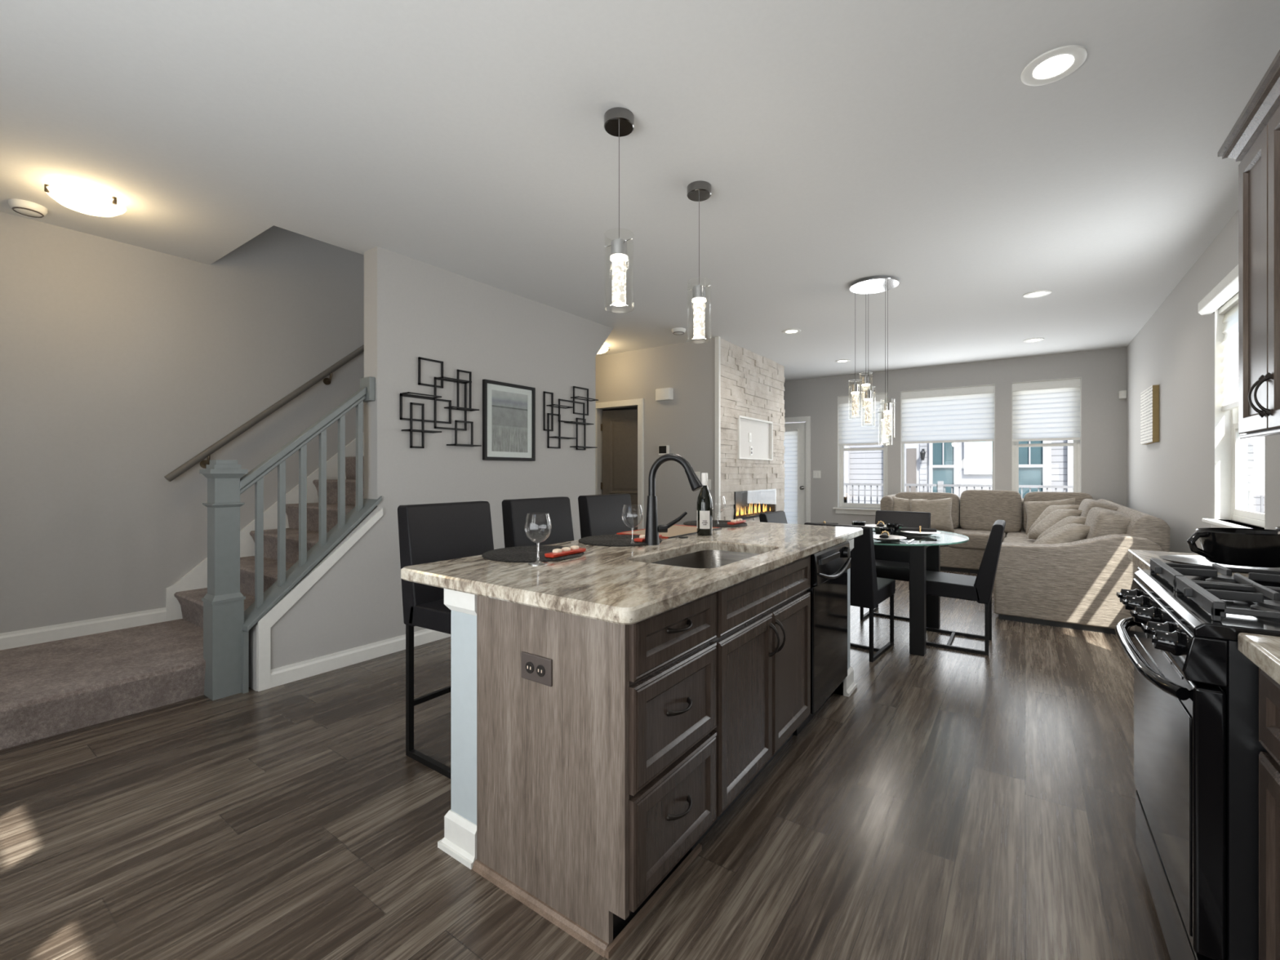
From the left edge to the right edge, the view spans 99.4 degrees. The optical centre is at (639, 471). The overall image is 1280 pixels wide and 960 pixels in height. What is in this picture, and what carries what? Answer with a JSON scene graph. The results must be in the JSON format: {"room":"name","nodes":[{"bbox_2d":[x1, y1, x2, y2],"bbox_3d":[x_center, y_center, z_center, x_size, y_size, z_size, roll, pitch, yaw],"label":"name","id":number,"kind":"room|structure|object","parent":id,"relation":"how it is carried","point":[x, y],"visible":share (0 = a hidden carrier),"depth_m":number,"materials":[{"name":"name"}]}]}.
{"room":"open-plan kitchen","nodes":[
{"label":"open-plan kitchen","id":0,"kind":"room"},
{"bbox_2d":[0,211,627,633],"bbox_3d":[-2.376,-1.365,5.119,0.120,5.200,7.600,0,0,35],"label":"wall","id":1,"kind":"structure","parent":0,"point":[121,363],"depth_m":3.63,"materials":[{"name":"paint"}]},
{"bbox_2d":[0,607,166,650],"bbox_3d":[-3.895,0.985,2.862,0.015,0.100,2.160,0,0,35],"label":"baseboard","id":2,"kind":"structure","parent":1,"relation":"attached to","point":[18,638],"depth_m":3.40,"materials":[{"name":"wood"}]},
{"bbox_2d":[164,344,364,481],"bbox_3d":[-2.358,-1.246,4.954,0.099,2.628,3.080,0,0,35],"label":"wall handrail","id":3,"kind":"object","parent":1,"relation":"attached to","point":[214,447],"visible":0.65,"depth_m":4.12,"materials":[{"name":"brown wood"}]},
{"bbox_2d":[165,431,364,621],"bbox_3d":[-2.418,-0.337,4.941,0.018,2.733,2.940,0,0,35],"label":"trim","id":4,"kind":"structure","parent":1,"relation":"attached to","point":[197,578],"depth_m":4.14,"materials":[{"name":"paint"}]},
{"bbox_2d":[248,246,613,691],"bbox_3d":[-1.290,-0.137,4.429,0.170,2.743,3.250,0,0,35],"label":"wall","id":5,"kind":"structure","parent":0,"point":[414,308],"depth_m":3.97,"materials":[{"name":"paint"}]},
{"bbox_2d":[257,507,382,691],"bbox_3d":[-1.941,0.739,3.349,0.018,0.993,0.725,0,0,35],"label":"trim","id":6,"kind":"structure","parent":5,"relation":"attached to","point":[275,613],"depth_m":3.17,"materials":[{"name":"wood"}]},
{"bbox_2d":[270,628,451,688],"bbox_3d":[-1.284,1.185,4.277,0.015,0.100,2.910,0,0,35],"label":"baseboard","id":7,"kind":"structure","parent":5,"relation":"attached to","point":[282,675],"depth_m":3.45,"materials":[{"name":"wood"}]},
{"bbox_2d":[400,356,481,448],"bbox_3d":[-1.444,-0.492,3.972,0.103,0.649,0.614,0,0,35],"label":"wall sculpture","id":8,"kind":"object","parent":5,"relation":"attached to","point":[442,379],"visible":1,"depth_m":3.97,"materials":[{"name":"black metal"}]},
{"bbox_2d":[482,378,535,461],"bbox_3d":[-1.087,-0.416,4.541,0.028,0.642,0.548,0,0,35],"label":"framed photograph","id":9,"kind":"object","parent":5,"relation":"attached to","point":[508,410],"visible":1,"depth_m":4.53,"materials":[{"name":"paper"}]},
{"bbox_2d":[491,389,527,452],"bbox_3d":[-1.089,-0.416,4.546,0.004,0.502,0.395,0,0,35],"label":"print","id":10,"kind":"object","parent":9,"relation":"attached to","point":[508,406],"depth_m":4.53},
{"bbox_2d":[543,386,598,450],"bbox_3d":[-0.640,-0.515,5.106,0.103,0.606,0.653,0,0,35],"label":"wall sculpture","id":11,"kind":"object","parent":5,"relation":"attached to","point":[574,397],"visible":1,"depth_m":5.05,"materials":[{"name":"black metal"}]},
{"bbox_2d":[0,570,1170,959],"bbox_3d":[0.453,1.285,4.093,6.400,0.100,10.600,0,0,35],"label":"floor","id":12,"kind":"structure","parent":0,"point":[956,805],"depth_m":1.86,"materials":[{"name":"brown wood"}]},
{"bbox_2d":[0,456,364,750],"bbox_3d":[-2.612,-0.025,3.672,1.150,2.521,4.945,0,0,35],"label":"staircase","id":13,"kind":"structure","parent":12,"relation":"on","point":[47,689],"depth_m":2.93,"materials":[{"name":"carpet"}]},
{"bbox_2d":[199,376,382,700],"bbox_3d":[-2.084,0.300,3.321,0.224,1.870,0.926,0,0,35],"label":"balustrade","id":14,"kind":"object","parent":12,"relation":"on","point":[227,626],"visible":0.97,"depth_m":3.12,"materials":[{"name":"wood"}]},
{"bbox_2d":[397,501,493,779],"bbox_3d":[-0.744,0.691,2.435,0.491,1.088,0.450,0,0,35],"label":"bar stool","id":15,"kind":"object","parent":12,"relation":"on","point":[428,533],"visible":0.41,"depth_m":2.38,"materials":[{"name":"leather"}]},
{"bbox_2d":[437,588,476,869],"bbox_3d":[-0.537,0.797,1.817,0.173,0.875,0.203,0,0,35],"label":"island post","id":16,"kind":"object","parent":12,"relation":"on","point":[459,841],"visible":0.37,"depth_m":1.75,"materials":[{"name":"paint"}]},
{"bbox_2d":[502,496,573,547],"bbox_3d":[-0.405,0.691,2.912,0.491,1.088,0.450,0,0,35],"label":"bar stool","id":17,"kind":"object","parent":12,"relation":"on","point":[538,526],"visible":0.2,"depth_m":2.95,"materials":[{"name":"leather"}]},
{"bbox_2d":[471,591,716,959],"bbox_3d":[-0.126,0.797,1.703,0.623,0.875,0.488,0,0,35],"label":"base cabinet","id":18,"kind":"object","parent":12,"relation":"on","point":[596,787],"visible":0.98,"depth_m":1.50,"materials":[{"name":"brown wood"}]},
{"bbox_2d":[520,651,552,686],"bbox_3d":[-0.296,0.559,1.540,0.122,0.076,0.011,0,0,35],"label":"wall outlet","id":19,"kind":"object","parent":18,"relation":"attached to","point":[537,668],"visible":1,"depth_m":1.54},
{"bbox_2d":[525,661,533,673],"bbox_3d":[-0.313,0.559,1.553,0.033,0.033,0.010,0,0,35],"label":"receptacle","id":20,"kind":"object","parent":19,"relation":"attached to","point":[529,664],"depth_m":1.55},
{"bbox_2d":[536,664,545,676],"bbox_3d":[-0.277,0.559,1.527,0.033,0.033,0.010,0,0,35],"label":"receptacle","id":21,"kind":"object","parent":19,"relation":"attached to","point":[540,668],"depth_m":1.52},
{"bbox_2d":[577,493,634,537],"bbox_3d":[-0.058,0.691,3.401,0.491,1.088,0.450,0,0,35],"label":"bar stool","id":22,"kind":"object","parent":12,"relation":"on","point":[599,514],"visible":0.28,"depth_m":3.43,"materials":[{"name":"leather"}]},
{"bbox_2d":[694,555,810,846],"bbox_3d":[0.290,0.798,2.277,0.637,0.874,0.925,0,0,35],"label":"base cabinet","id":23,"kind":"object","parent":12,"relation":"on","point":[762,640],"visible":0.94,"depth_m":2.02,"materials":[{"name":"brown wood"}]},
{"bbox_2d":[400,519,862,624],"bbox_3d":[0.232,0.338,2.444,0.960,0.040,2.245,0,0,35],"label":"countertop","id":24,"kind":"structure","parent":23,"relation":"on","point":[620,585],"depth_m":1.74,"materials":[{"name":"stone"}]},
{"bbox_2d":[481,545,584,562],"bbox_3d":[-0.409,0.314,2.093,0.386,0.008,0.386,0,0,35],"label":"placemat","id":25,"kind":"object","parent":24,"relation":"on","point":[519,553],"visible":0.86,"depth_m":2.04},
{"bbox_2d":[544,545,586,558],"bbox_3d":[-0.278,0.296,2.036,0.046,0.027,0.190,0,0,32],"label":"tray","id":26,"kind":"object","parent":25,"relation":"on","point":[556,553],"visible":1,"depth_m":2.02,"materials":[{"name":"paint"}]},
{"bbox_2d":[577,534,662,546],"bbox_3d":[-0.091,0.314,2.498,0.386,0.008,0.386,0,0,35],"label":"placemat","id":27,"kind":"object","parent":24,"relation":"on","point":[614,540],"visible":0.84,"depth_m":2.45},
{"bbox_2d":[616,524,721,538],"bbox_3d":[0.170,0.315,2.902,0.317,0.006,0.550,0,0,35],"label":"tray","id":28,"kind":"object","parent":24,"relation":"on","point":[675,531],"visible":0.7,"depth_m":2.84,"materials":[{"name":"red paint"}]},
{"bbox_2d":[644,453,702,545],"bbox_3d":[0.161,0.119,2.360,0.275,0.397,0.138,0,0,29],"label":"faucet","id":29,"kind":"object","parent":24,"relation":"on","point":[652,528],"visible":0.99,"depth_m":2.36,"materials":[{"name":"metal"}]},
{"bbox_2d":[651,550,758,568],"bbox_3d":[0.268,0.452,2.140,0.372,0.186,0.672,0,0,35],"label":"sink","id":30,"kind":"object","parent":24,"relation":"in","point":[704,558],"visible":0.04,"depth_m":2.44,"materials":[{"name":"metal"}]},
{"bbox_2d":[697,472,712,535],"bbox_3d":[0.325,0.162,2.730,0.077,0.313,0.077,0,0,35],"label":"wine bottle","id":31,"kind":"object","parent":24,"relation":"on","point":[704,504],"visible":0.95,"depth_m":2.70,"materials":[{"name":"black glass"}]},
{"bbox_2d":[683,520,747,527],"bbox_3d":[0.456,0.314,3.294,0.386,0.008,0.386,0,0,35],"label":"placemat","id":32,"kind":"object","parent":24,"relation":"on","point":[721,523],"visible":0.59,"depth_m":3.23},
{"bbox_2d":[759,510,787,523],"bbox_3d":[1.359,0.792,4.578,0.572,0.885,0.440,0,0,35],"label":"dining chair","id":33,"kind":"object","parent":12,"relation":"on","point":[776,517],"visible":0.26,"depth_m":4.66,"materials":[{"name":"leather"}]},
{"bbox_2d":[793,540,850,735],"bbox_3d":[0.743,0.801,2.892,0.624,0.868,0.593,0,0,35],"label":"dishwasher","id":34,"kind":"object","parent":12,"relation":"on","point":[829,566],"visible":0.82,"depth_m":2.67,"materials":[{"name":"metal"}]},
{"bbox_2d":[833,538,857,697],"bbox_3d":[1.114,0.797,3.105,0.203,0.875,0.173,0,0,35],"label":"island post","id":35,"kind":"object","parent":12,"relation":"on","point":[847,686],"visible":0.26,"depth_m":3.07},
{"bbox_2d":[804,522,895,662],"bbox_3d":[1.477,0.792,3.807,0.440,0.885,0.572,0,0,40],"label":"dining chair","id":36,"kind":"object","parent":12,"relation":"on","point":[868,590],"visible":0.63,"depth_m":3.53,"materials":[{"name":"leather"}]},
{"bbox_2d":[860,510,930,620],"bbox_3d":[2.174,0.792,4.614,0.440,0.885,0.572,0,0,38],"label":"dining chair","id":37,"kind":"object","parent":12,"relation":"on","point":[890,564],"visible":0.38,"depth_m":4.69,"materials":[{"name":"leather"}]},
{"bbox_2d":[872,526,969,656],"bbox_3d":[1.802,0.855,4.215,1.299,0.760,1.299,0,0,35],"label":"dining table","id":38,"kind":"object","parent":12,"relation":"on","point":[924,554],"visible":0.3,"depth_m":3.67,"materials":[{"name":"clear glass"}]},
{"bbox_2d":[873,534,906,540],"bbox_3d":[1.720,0.464,3.807,0.270,0.018,0.270,0,0,35],"label":"dinner plate","id":39,"kind":"object","parent":38,"relation":"on","point":[891,537],"visible":0.7,"depth_m":3.81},
{"bbox_2d":[885,523,903,531],"bbox_3d":[2.023,0.446,4.324,0.100,0.058,0.115,0,0,-35],"label":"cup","id":40,"kind":"object","parent":38,"relation":"on","point":[895,526],"visible":0.59,"depth_m":4.30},
{"bbox_2d":[900,530,940,535],"bbox_3d":[2.132,0.464,4.128,0.270,0.018,0.270,0,0,35],"label":"dinner plate","id":41,"kind":"object","parent":38,"relation":"on","point":[905,531],"visible":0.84,"depth_m":4.11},
{"bbox_2d":[901,525,937,533],"bbox_3d":[2.123,0.438,4.132,0.240,0.054,0.060,0,0,27],"label":"rolled napkin","id":42,"kind":"object","parent":41,"relation":"on","point":[908,529],"visible":1,"depth_m":4.12,"materials":[{"name":"black fabric"}]},
{"bbox_2d":[908,520,1005,655],"bbox_3d":[2.302,0.792,3.933,0.572,0.885,0.440,0,0,35],"label":"dining chair","id":43,"kind":"object","parent":12,"relation":"on","point":[979,588],"visible":0.72,"depth_m":3.72,"materials":[{"name":"leather"}]},
{"bbox_2d":[880,489,1170,636],"bbox_3d":[3.773,0.733,5.942,2.475,1.003,3.219,0,0,35],"label":"sectional sofa","id":44,"kind":"object","parent":12,"relation":"on","point":[1075,584],"visible":0.73,"depth_m":4.38,"materials":[{"name":"fabric"}]},
{"bbox_2d":[891,496,927,511],"bbox_3d":[3.565,0.545,7.218,0.440,0.421,0.237,0,0,35],"label":"throw pillow","id":45,"kind":"object","parent":44,"relation":"on","point":[900,504],"visible":0.23,"depth_m":7.22,"materials":[{"name":"fabric"}]},
{"bbox_2d":[895,492,959,528],"bbox_3d":[3.906,0.535,7.405,0.794,0.518,0.322,0,0,35],"label":"cushion","id":46,"kind":"object","parent":44,"relation":"on","point":[955,512],"depth_m":7.22,"materials":[{"name":"fabric"}]},
{"bbox_2d":[908,497,954,532],"bbox_3d":[3.715,0.555,6.928,0.536,0.458,0.272,0,0,35],"label":"throw pillow","id":47,"kind":"object","parent":44,"relation":"on","point":[940,509],"visible":0.65,"depth_m":6.83,"materials":[{"name":"fabric"}]},
{"bbox_2d":[947,528,1006,550],"bbox_3d":[4.261,0.845,6.859,0.602,0.200,0.740,0,0,35],"label":"seat cushion","id":48,"kind":"object","parent":44,"relation":"on","point":[979,537],"depth_m":6.64,"materials":[{"name":"fabric"}]},
{"bbox_2d":[960,489,1022,533],"bbox_3d":[4.506,0.512,6.980,0.664,0.562,0.329,0,0,35],"label":"cushion","id":49,"kind":"object","parent":44,"relation":"on","point":[980,509],"depth_m":6.88,"materials":[{"name":"fabric"}]},
{"bbox_2d":[1006,531,1026,537],"bbox_3d":[4.832,0.845,6.454,0.782,0.200,0.740,0,0,35],"label":"seat cushion","id":50,"kind":"object","parent":44,"relation":"on","point":[1019,534],"depth_m":6.50,"materials":[{"name":"fabric"}]},
{"bbox_2d":[1003,536,1035,543],"bbox_3d":[4.316,0.845,5.753,0.780,0.200,1.012,0,0,35],"label":"seat cushion","id":51,"kind":"object","parent":44,"relation":"on","point":[1023,540],"depth_m":5.94,"materials":[{"name":"fabric"}]},
{"bbox_2d":[1023,497,1075,534],"bbox_3d":[4.826,0.535,6.385,0.264,0.472,0.548,0,0,-44],"label":"throw pillow","id":52,"kind":"object","parent":44,"relation":"on","point":[1033,509],"visible":0.33,"depth_m":6.44,"materials":[{"name":"fabric"}]},
{"bbox_2d":[1026,504,1079,535],"bbox_3d":[4.611,0.545,6.047,0.320,0.389,0.507,0,0,3],"label":"throw pillow","id":53,"kind":"object","parent":44,"relation":"on","point":[1049,509],"visible":0.3,"depth_m":6.10,"materials":[{"name":"fabric"}]},
{"bbox_2d":[1026,509,1082,539],"bbox_3d":[4.325,0.555,5.662,0.342,0.353,0.500,0,0,13],"label":"throw pillow","id":54,"kind":"object","parent":44,"relation":"on","point":[1057,515],"visible":0.45,"depth_m":5.63,"materials":[{"name":"fabric"}]},
{"bbox_2d":[1023,491,1093,532],"bbox_3d":[5.065,0.517,6.583,0.674,0.552,0.327,0,0,35],"label":"cushion","id":55,"kind":"object","parent":44,"relation":"on","point":[1034,495],"depth_m":6.56,"materials":[{"name":"fabric"}]},
{"bbox_2d":[1032,523,1089,544],"bbox_3d":[3.754,0.605,4.840,0.382,0.302,0.470,0,0,24],"label":"throw pillow","id":56,"kind":"object","parent":44,"relation":"on","point":[1071,532],"visible":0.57,"depth_m":4.69,"materials":[{"name":"fabric"}]},
{"bbox_2d":[1035,515,1086,540],"bbox_3d":[4.076,0.575,5.225,0.338,0.316,0.475,0,0,20],"label":"throw pillow","id":57,"kind":"object","parent":44,"relation":"on","point":[1071,519],"visible":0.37,"depth_m":5.20,"materials":[{"name":"fabric"}]},
{"bbox_2d":[1078,498,1118,516],"bbox_3d":[4.572,0.540,5.474,0.338,0.521,0.894,0,0,35],"label":"cushion","id":58,"kind":"object","parent":44,"relation":"on","point":[1086,504],"depth_m":5.20,"materials":[{"name":"fabric"}]},
{"bbox_2d":[1084,506,1130,538],"bbox_3d":[4.028,0.560,4.708,0.330,0.482,0.894,0,0,35],"label":"cushion","id":59,"kind":"object","parent":44,"relation":"on","point":[1101,522],"depth_m":4.39,"materials":[{"name":"fabric"}]},
{"bbox_2d":[1127,566,1141,641],"bbox_3d":[2.080,0.797,1.778,0.662,0.875,0.623,0,0,35],"label":"base cabinet","id":60,"kind":"object","parent":12,"relation":"on","point":[1138,567],"visible":0.06,"depth_m":2.19,"materials":[{"name":"brown wood"}]},
{"bbox_2d":[1128,549,1248,577],"bbox_3d":[2.088,0.338,1.782,0.653,0.040,0.647,0,0,35],"label":"countertop","id":61,"kind":"structure","parent":60,"relation":"on","point":[1141,558],"depth_m":2.07,"materials":[{"name":"stone"}]},
{"bbox_2d":[1159,555,1279,570],"bbox_3d":[2.011,0.310,1.798,0.426,0.015,0.323,0,0,35],"label":"serving tray","id":62,"kind":"object","parent":61,"relation":"on","point":[1180,559],"visible":0.41,"depth_m":1.89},
{"bbox_2d":[1186,527,1279,567],"bbox_3d":[2.006,0.249,1.789,0.310,0.109,0.229,0,0,-32],"label":"pan","id":63,"kind":"object","parent":62,"relation":"on","point":[1242,547],"visible":1,"depth_m":1.74,"materials":[{"name":"metal"}]},
{"bbox_2d":[1114,558,1279,959],"bbox_3d":[1.623,0.752,1.246,0.775,0.966,0.756,0,0,35],"label":"gas range","id":64,"kind":"object","parent":12,"relation":"on","point":[1197,748],"visible":1,"depth_m":1.14,"materials":[{"name":"black metal"}]},
{"bbox_2d":[1134,569,1279,641],"bbox_3d":[1.631,0.325,1.240,0.655,0.030,0.756,0,0,35],"label":"cooktop","id":65,"kind":"object","parent":64,"relation":"in","point":[1197,624],"depth_m":1.21,"materials":[{"name":"metal"}]},
{"bbox_2d":[1258,667,1279,959],"bbox_3d":[1.099,0.797,0.396,0.662,0.875,1.218,0,0,35],"label":"base cabinet","id":66,"kind":"object","parent":12,"relation":"on","point":[1268,689],"visible":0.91,"depth_m":1.02,"materials":[{"name":"brown wood"}]},
{"bbox_2d":[1238,632,1279,684],"bbox_3d":[1.104,0.338,0.395,0.653,0.040,1.222,0,0,35],"label":"countertop","id":67,"kind":"structure","parent":66,"relation":"on","point":[1263,651],"depth_m":0.99,"materials":[{"name":"stone"}]},
{"bbox_2d":[0,0,1279,381],"bbox_3d":[0.615,-1.658,4.322,6.400,0.300,10.040,0,0,35],"label":"ceiling","id":68,"kind":"structure","parent":0,"point":[837,144],"depth_m":2.52,"materials":[{"name":"paint"}]},
{"bbox_2d":[8,198,48,217],"bbox_3d":[-3.462,-1.486,3.070,0.150,0.045,0.150,0,0,35],"label":"smoke detector","id":69,"kind":"object","parent":68,"relation":"attached to","point":[28,208],"visible":1,"depth_m":3.04,"materials":[{"name":"white plastic"}]},
{"bbox_2d":[44,182,126,217],"bbox_3d":[-2.979,-1.456,2.921,0.310,0.104,0.314,0,0,35],"label":"ceiling lamp","id":70,"kind":"object","parent":68,"relation":"attached to","point":[80,197],"visible":1,"depth_m":2.86,"materials":[{"name":"white"}]},
{"bbox_2d":[604,106,634,306],"bbox_3d":[-0.089,-1.101,2.307,0.127,0.815,0.127,0,0,-15],"label":"pendant lamp","id":71,"kind":"object","parent":68,"relation":"hanging from","point":[619,122],"visible":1,"depth_m":2.28,"materials":[{"name":"glass"}]},
{"bbox_2d":[671,327,685,334],"bbox_3d":[0.409,-1.486,5.743,0.150,0.045,0.150,0,0,35],"label":"smoke detector","id":72,"kind":"object","parent":68,"relation":"attached to","point":[677,331],"visible":1,"depth_m":5.69,"materials":[{"name":"white plastic"}]},
{"bbox_2d":[687,180,711,338],"bbox_3d":[0.313,-1.101,2.874,0.127,0.815,0.127,0,0,-15],"label":"pendant lamp","id":73,"kind":"object","parent":68,"relation":"hanging from","point":[699,191],"visible":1,"depth_m":2.85,"materials":[{"name":"glass"}]},
{"bbox_2d":[848,275,899,442],"bbox_3d":[1.867,-0.862,4.335,0.373,1.293,0.379,0,0,35],"label":"chandelier","id":74,"kind":"object","parent":68,"relation":"hanging from","point":[875,284],"visible":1,"depth_m":4.29,"materials":[{"name":"glass"}]},
{"bbox_2d":[1022,289,1052,297],"bbox_3d":[3.362,-1.502,4.591,0.196,0.011,0.196,0,0,35],"label":"recessed light","id":75,"kind":"object","parent":68,"relation":"in","point":[1036,294],"visible":1,"depth_m":4.58,"materials":[{"name":"white plastic"}]},
{"bbox_2d":[1021,44,1087,85],"bbox_3d":[1.534,-1.502,2.014,0.196,0.011,0.196,0,0,35],"label":"recessed light","id":76,"kind":"object","parent":68,"relation":"in","point":[1055,64],"visible":1,"depth_m":2.00,"materials":[{"name":"white plastic"}]},
{"bbox_2d":[595,337,715,528],"bbox_3d":[0.021,-0.137,6.742,2.110,2.743,0.120,0,0,35],"label":"wall","id":77,"kind":"structure","parent":0,"point":[686,423],"depth_m":6.41,"materials":[{"name":"paint"}]},
{"bbox_2d":[600,408,637,530],"bbox_3d":[-0.210,0.210,7.018,0.685,2.030,0.106,0,0,21],"label":"door","id":78,"kind":"structure","parent":77,"relation":"in","point":[619,428],"depth_m":7.05,"materials":[{"name":"brown wood"}]},
{"bbox_2d":[595,398,644,529],"bbox_3d":[-0.290,0.168,6.874,0.810,2.135,0.024,0,0,35],"label":"trim","id":79,"kind":"structure","parent":77,"relation":"attached to","point":[639,402],"depth_m":6.66,"materials":[{"name":"wood"}]},
{"bbox_2d":[658,444,669,455],"bbox_3d":[0.284,-0.258,6.465,0.140,0.115,0.027,0,0,35],"label":"thermostat","id":80,"kind":"object","parent":77,"relation":"attached to","point":[663,450],"visible":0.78,"depth_m":6.45,"materials":[{"name":"white plastic"}]},
{"bbox_2d":[655,387,673,400],"bbox_3d":[0.281,-0.920,6.444,0.228,0.140,0.065,0,0,35],"label":"door chime","id":81,"kind":"object","parent":77,"relation":"attached to","point":[664,393],"visible":1,"depth_m":6.40,"materials":[{"name":"white plastic"}]},
{"bbox_2d":[715,336,720,519],"bbox_3d":[0.870,-0.137,6.072,0.050,2.743,0.040,0,0,35],"label":"trim","id":82,"kind":"structure","parent":77,"relation":"attached to","point":[717,340],"depth_m":6.06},
{"bbox_2d":[720,462,776,484],"bbox_3d":[1.274,-0.137,7.869,1.370,2.743,3.170,0,0,35],"label":"wall","id":83,"kind":"structure","parent":0,"point":[722,462],"depth_m":6.40,"materials":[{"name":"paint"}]},
{"bbox_2d":[720,338,785,521],"bbox_3d":[1.463,-0.137,6.917,0.050,2.741,2.023,0,0,35],"label":"cladding","id":84,"kind":"object","parent":83,"relation":"attached to","point":[752,384],"visible":0.56,"depth_m":6.72,"materials":[{"name":"stone"}]},
{"bbox_2d":[732,488,775,519],"bbox_3d":[1.405,0.403,6.965,0.230,0.345,1.266,0,0,35],"label":"fireplace","id":85,"kind":"object","parent":83,"relation":"in","point":[748,504],"visible":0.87,"depth_m":7.18,"materials":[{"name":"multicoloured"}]},
{"bbox_2d":[737,415,773,460],"bbox_3d":[1.439,-0.415,6.931,0.125,0.520,1.050,0,0,35],"label":"niche","id":86,"kind":"object","parent":83,"relation":"attached to","point":[762,431],"visible":0.68,"depth_m":6.92,"materials":[{"name":"paint"}]},
{"bbox_2d":[783,346,1126,529],"bbox_3d":[3.851,-0.137,8.070,5.340,2.743,0.140,0,0,35],"label":"wall","id":87,"kind":"structure","parent":0,"point":[1103,372],"depth_m":7.29,"materials":[{"name":"paint"}]},
{"bbox_2d":[784,422,805,524],"bbox_3d":[2.354,0.205,9.045,0.830,2.060,0.113,0,0,35],"label":"door","id":88,"kind":"structure","parent":87,"relation":"in","point":[801,426],"depth_m":8.86,"materials":[{"name":"white wood"}]},
{"bbox_2d":[783,427,798,524],"bbox_3d":[2.335,0.160,9.036,0.590,1.750,0.060,0,0,35],"label":"window shade","id":89,"kind":"object","parent":88,"relation":"attached to","point":[790,442],"visible":0.4,"depth_m":8.92,"materials":[{"name":"fabric"}]},
{"bbox_2d":[784,416,810,522],"bbox_3d":[2.339,0.168,9.046,1.005,2.135,0.018,0,0,35],"label":"trim","id":90,"kind":"structure","parent":87,"relation":"attached to","point":[807,419],"depth_m":8.77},
{"bbox_2d":[832,392,887,515],"bbox_3d":[3.422,-0.266,8.341,0.846,1.839,0.185,0,0,35],"label":"window","id":91,"kind":"structure","parent":87,"relation":"in","point":[846,508],"depth_m":8.42,"materials":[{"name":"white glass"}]},
{"bbox_2d":[838,393,887,445],"bbox_3d":[3.417,-0.795,8.335,0.710,0.770,0.060,0,0,35],"label":"window shade","id":92,"kind":"object","parent":91,"relation":"attached to","point":[851,432],"visible":0.74,"depth_m":8.34,"materials":[{"name":"fabric"}]},
{"bbox_2d":[900,383,995,492],"bbox_3d":[4.339,-0.266,7.690,1.284,1.839,0.185,0,0,35],"label":"window","id":93,"kind":"structure","parent":87,"relation":"in","point":[902,446],"depth_m":7.87,"materials":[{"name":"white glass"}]},
{"bbox_2d":[901,384,994,444],"bbox_3d":[4.335,-0.797,7.684,1.148,0.765,0.060,0,0,35],"label":"window shade","id":94,"kind":"object","parent":93,"relation":"attached to","point":[962,414],"visible":1,"depth_m":7.66,"materials":[{"name":"fabric"}]},
{"bbox_2d":[1012,377,1081,492],"bbox_3d":[5.259,-0.266,7.037,0.837,1.839,0.185,0,0,35],"label":"window","id":95,"kind":"structure","parent":87,"relation":"in","point":[1077,444],"depth_m":6.93,"materials":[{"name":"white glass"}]},
{"bbox_2d":[1012,377,1080,441],"bbox_3d":[5.255,-0.792,7.031,0.701,0.775,0.060,0,0,35],"label":"window shade","id":96,"kind":"object","parent":95,"relation":"attached to","point":[1046,410],"visible":1,"depth_m":7.01,"materials":[{"name":"fabric"}]},
{"bbox_2d":[1126,209,1279,553],"bbox_3d":[3.112,-0.137,2.537,0.140,2.743,9.740,0,0,35],"label":"wall","id":97,"kind":"structure","parent":0,"point":[1171,479],"depth_m":4.20,"materials":[{"name":"paint"}]},
{"bbox_2d":[1140,384,1159,444],"bbox_3d":[4.899,-0.535,5.217,0.045,0.520,0.620,0,0,35],"label":"canvas","id":98,"kind":"object","parent":97,"relation":"attached to","point":[1149,397],"visible":1,"depth_m":5.08},
{"bbox_2d":[1140,385,1152,444],"bbox_3d":[4.881,-0.535,5.230,0.002,0.520,0.620,0,0,35],"label":"print","id":99,"kind":"object","parent":98,"relation":"attached to","point":[1146,396],"depth_m":5.22},
{"bbox_2d":[1201,291,1265,528],"bbox_3d":[3.483,-0.333,3.107,0.185,1.465,1.020,0,0,35],"label":"window","id":100,"kind":"structure","parent":97,"relation":"in","point":[1230,451],"depth_m":3.46,"materials":[{"name":"white wood"}]},
{"bbox_2d":[1198,264,1238,410],"bbox_3d":[3.457,-0.762,3.139,0.145,0.745,0.980,0,0,35],"label":"window shade","id":101,"kind":"object","parent":100,"relation":"attached to","point":[1228,286],"visible":0.43,"depth_m":3.32,"materials":[{"name":"fabric"}]},
{"bbox_2d":[1217,49,1279,439],"bbox_3d":[2.209,-0.681,1.723,0.388,1.117,0.667,0,0,35],"label":"upper cabinet","id":102,"kind":"object","parent":97,"relation":"attached to","point":[1254,140],"visible":1,"depth_m":1.82,"materials":[{"name":"brown wood"}]},
{"label":"outside","id":103,"kind":"structure","parent":0,"visible":0},
{"bbox_3d":[14.165,1.535,19.960,16.000,0.100,31.050,0,0,35],"label":"ground","id":104,"kind":"structure","parent":103,"visible":0},
{"bbox_2d":[785,422,1264,513],"bbox_3d":[8.155,-1.615,11.491,18.000,6.300,0.420,0,0,35],"label":"window","id":105,"kind":"structure","parent":104,"relation":"on","point":[968,462],"depth_m":11.96,"materials":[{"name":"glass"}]},
{"bbox_3d":[5.192,1.370,8.179,9.000,0.230,1.450,0,0,35],"label":"deck","id":106,"kind":"object","parent":104,"relation":"on","visible":0},
{"bbox_2d":[844,480,1264,512],"bbox_3d":[5.553,0.820,8.689,8.000,1.330,0.080,0,0,35],"label":"balcony railing","id":107,"kind":"object","parent":106,"relation":"on","point":[940,486],"visible":0.15,"depth_m":8.90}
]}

